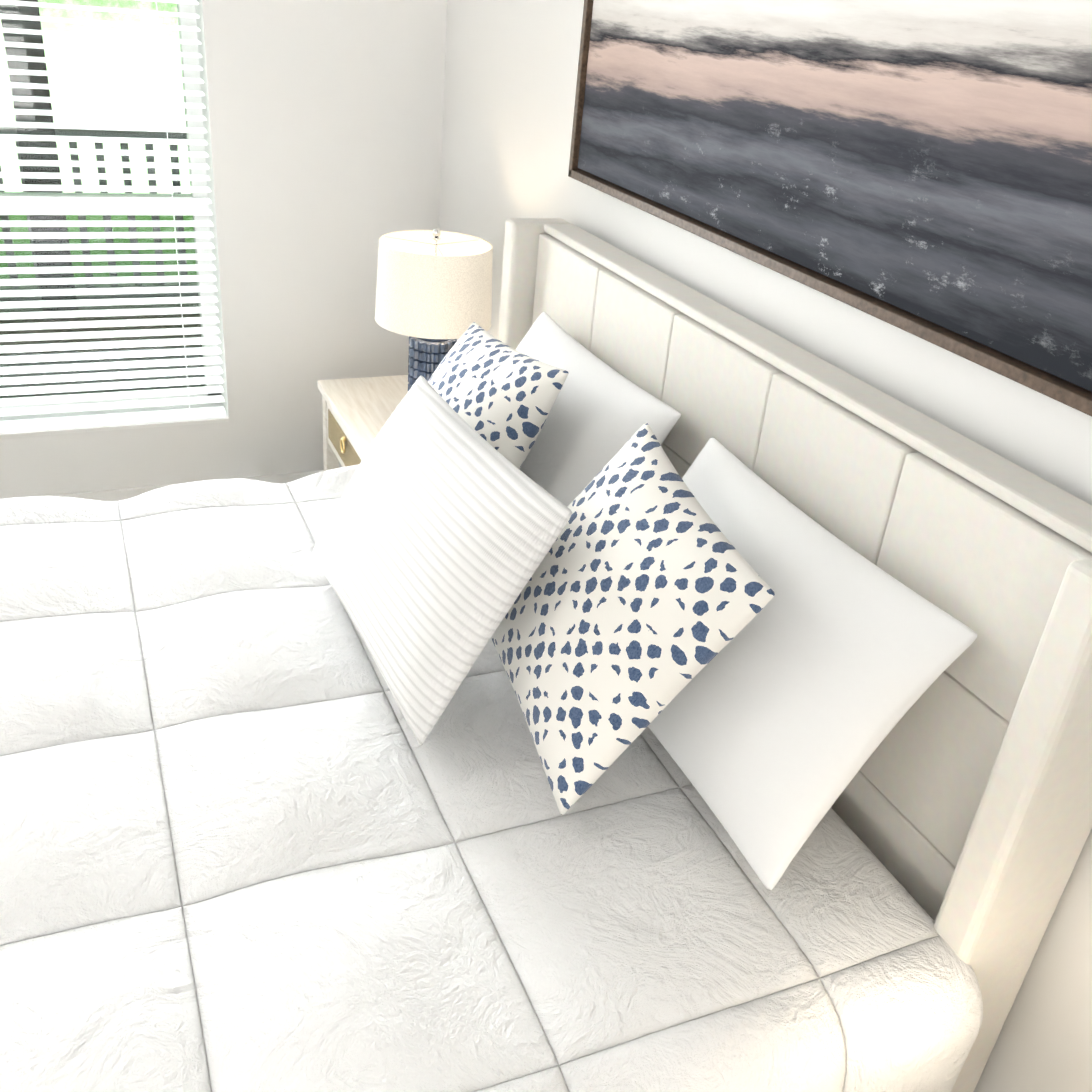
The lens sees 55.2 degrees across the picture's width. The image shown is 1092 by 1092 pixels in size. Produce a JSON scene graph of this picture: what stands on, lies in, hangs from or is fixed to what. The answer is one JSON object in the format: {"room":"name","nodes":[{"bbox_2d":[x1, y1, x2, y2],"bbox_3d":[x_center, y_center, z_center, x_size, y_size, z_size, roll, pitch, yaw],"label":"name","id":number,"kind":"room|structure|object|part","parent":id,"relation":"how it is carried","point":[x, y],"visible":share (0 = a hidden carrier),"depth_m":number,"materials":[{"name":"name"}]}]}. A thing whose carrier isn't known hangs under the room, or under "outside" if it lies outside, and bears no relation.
{"room":"bedroom","nodes":[
{"label":"bedroom","id":0,"kind":"room"},
{"bbox_2d":[0,0,446,498],"bbox_3d":[-2.309,-1.073,2.685,4.200,2.440,0.240,-7,31,-23],"label":"wall","id":1,"kind":"structure","parent":0,"point":[323,124],"depth_m":3.33,"materials":[{"name":"white paint"}]},
{"bbox_2d":[0,0,228,438],"bbox_3d":[-1.443,-1.170,3.052,0.870,1.711,0.230,-7,31,-23],"label":"window","id":2,"kind":"structure","parent":1,"relation":"in","point":[184,21],"depth_m":3.27,"materials":[{"name":"white glass"}]},
{"bbox_2d":[0,0,225,431],"bbox_3d":[-1.407,-1.133,2.975,0.862,1.693,0.078,-7,31,-23],"label":"window blind","id":3,"kind":"object","parent":2,"relation":"attached to","point":[89,420],"visible":1,"depth_m":3.17,"materials":[{"name":"white plastic"}]},
{"bbox_2d":[47,470,323,500],"bbox_3d":[-1.682,-0.095,3.416,2.645,0.140,0.014,-7,31,-23],"label":"baseboard","id":4,"kind":"structure","parent":1,"relation":"attached to","point":[115,494],"depth_m":3.50,"materials":[{"name":"white"}]},
{"bbox_2d":[439,0,1091,1091],"bbox_3d":[0.646,-0.185,1.584,0.150,2.440,5.140,-7,31,-23],"label":"wall","id":5,"kind":"structure","parent":0,"point":[511,68],"depth_m":1.92,"materials":[{"name":"white paint"}]},
{"bbox_2d":[568,0,1091,416],"bbox_3d":[0.421,-0.835,1.662,0.043,0.765,1.610,-7,31,-23],"label":"canvas art","id":6,"kind":"object","parent":5,"relation":"attached to","point":[930,160],"depth_m":1.54},
{"bbox_3d":[0.421,-0.835,1.662,0.043,0.765,1.610,-7,31,-23],"label":"framed artwork","id":7,"kind":"part","parent":6,"relation":"part of"},
{"bbox_3d":[-1.681,0.775,2.025,4.600,0.060,6.970,-7,31,-23],"label":"floor carpet","id":8,"kind":"object","parent":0,"visible":0},
{"bbox_2d":[317,375,408,470],"bbox_3d":[-0.409,-0.137,3.237,0.452,0.600,0.624,-7,31,-23],"label":"nightstand","id":9,"kind":"object","parent":8,"relation":"on","point":[357,412],"visible":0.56,"depth_m":3.14,"materials":[{"name":"white wood"}]},
{"bbox_2d":[375,228,492,390],"bbox_3d":[-0.314,-0.605,2.905,0.322,0.550,0.322,-7,31,-23],"label":"lamp","id":10,"kind":"object","parent":9,"relation":"on","point":[434,295],"visible":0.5,"depth_m":2.75,"materials":[{"name":"beige fabric"}]},
{"bbox_3d":[-0.303,-0.718,2.844,0.322,0.215,0.322,-7,31,-23],"label":"lamp shade","id":11,"kind":"part","parent":10,"relation":"part of","materials":[{"name":"fabric"}]},
{"bbox_2d":[0,218,1091,1091],"bbox_3d":[-0.723,0.310,1.683,2.348,1.245,1.850,-7,31,-23],"label":"bed","id":12,"kind":"object","parent":8,"relation":"on","point":[254,836],"visible":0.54,"depth_m":1.42,"materials":[{"name":"fabric"}]},
{"bbox_2d":[312,375,571,745],"bbox_3d":[-0.215,-0.017,1.786,0.142,0.420,0.668,26,11,-35],"label":"textured pillow","id":13,"kind":"object","parent":12,"relation":"on","point":[441,531],"visible":1,"depth_m":1.63,"materials":[{"name":"white fabric"}]},
{"bbox_2d":[0,451,983,1091],"bbox_3d":[-0.796,0.532,1.756,2.223,0.662,1.816,-7,31,-23],"label":"duvet","id":14,"kind":"object","parent":12,"relation":"on","point":[232,860],"depth_m":1.41,"materials":[{"name":"fabric"}]},
{"bbox_2d":[428,322,567,468],"bbox_3d":[-0.172,-0.213,2.121,0.141,0.448,0.448,26,8,-35],"label":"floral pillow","id":15,"kind":"object","parent":12,"relation":"on","point":[499,396],"visible":0.42,"depth_m":1.98,"materials":[{"name":"white fabric"}]},
{"bbox_2d":[516,312,680,506],"bbox_3d":[-0.001,-0.215,2.205,0.149,0.439,0.648,26,14,-35],"label":"sleeping pillow","id":16,"kind":"object","parent":12,"relation":"on","point":[601,413],"visible":0.4,"depth_m":2.04,"materials":[{"name":"white fabric"}]},
{"bbox_2d":[491,423,774,814],"bbox_3d":[0.091,0.092,1.586,0.142,0.448,0.448,26,23,-35],"label":"floral pillow","id":17,"kind":"object","parent":12,"relation":"on","point":[645,597],"visible":0.92,"depth_m":1.48,"materials":[{"name":"white fabric"}]},
{"bbox_2d":[648,437,976,890],"bbox_3d":[0.293,0.136,1.611,0.147,0.439,0.648,26,14,-35],"label":"sleeping pillow","id":18,"kind":"object","parent":12,"relation":"on","point":[774,722],"visible":0.6,"depth_m":1.43,"materials":[{"name":"white fabric"}]},
{"label":"outside","id":19,"kind":"structure","parent":0,"visible":0},
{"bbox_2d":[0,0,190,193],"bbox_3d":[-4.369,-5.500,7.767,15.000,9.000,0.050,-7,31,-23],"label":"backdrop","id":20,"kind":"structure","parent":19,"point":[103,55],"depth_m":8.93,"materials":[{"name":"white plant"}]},
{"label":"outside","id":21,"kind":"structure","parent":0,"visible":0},
{"bbox_2d":[0,215,196,278],"bbox_3d":[-3.276,-1.415,6.439,15.000,0.100,6.740,-7,31,-23],"label":"lawn","id":22,"kind":"structure","parent":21,"point":[99,229],"depth_m":7.93,"materials":[{"name":"green plant"}]},
{"bbox_2d":[0,0,204,397],"bbox_3d":[-1.543,-1.835,4.265,3.400,3.000,2.350,-7,31,-23],"label":"porch","id":23,"kind":"object","parent":22,"relation":"on","point":[24,64],"depth_m":5.03,"materials":[{"name":"grey"}]}
]}

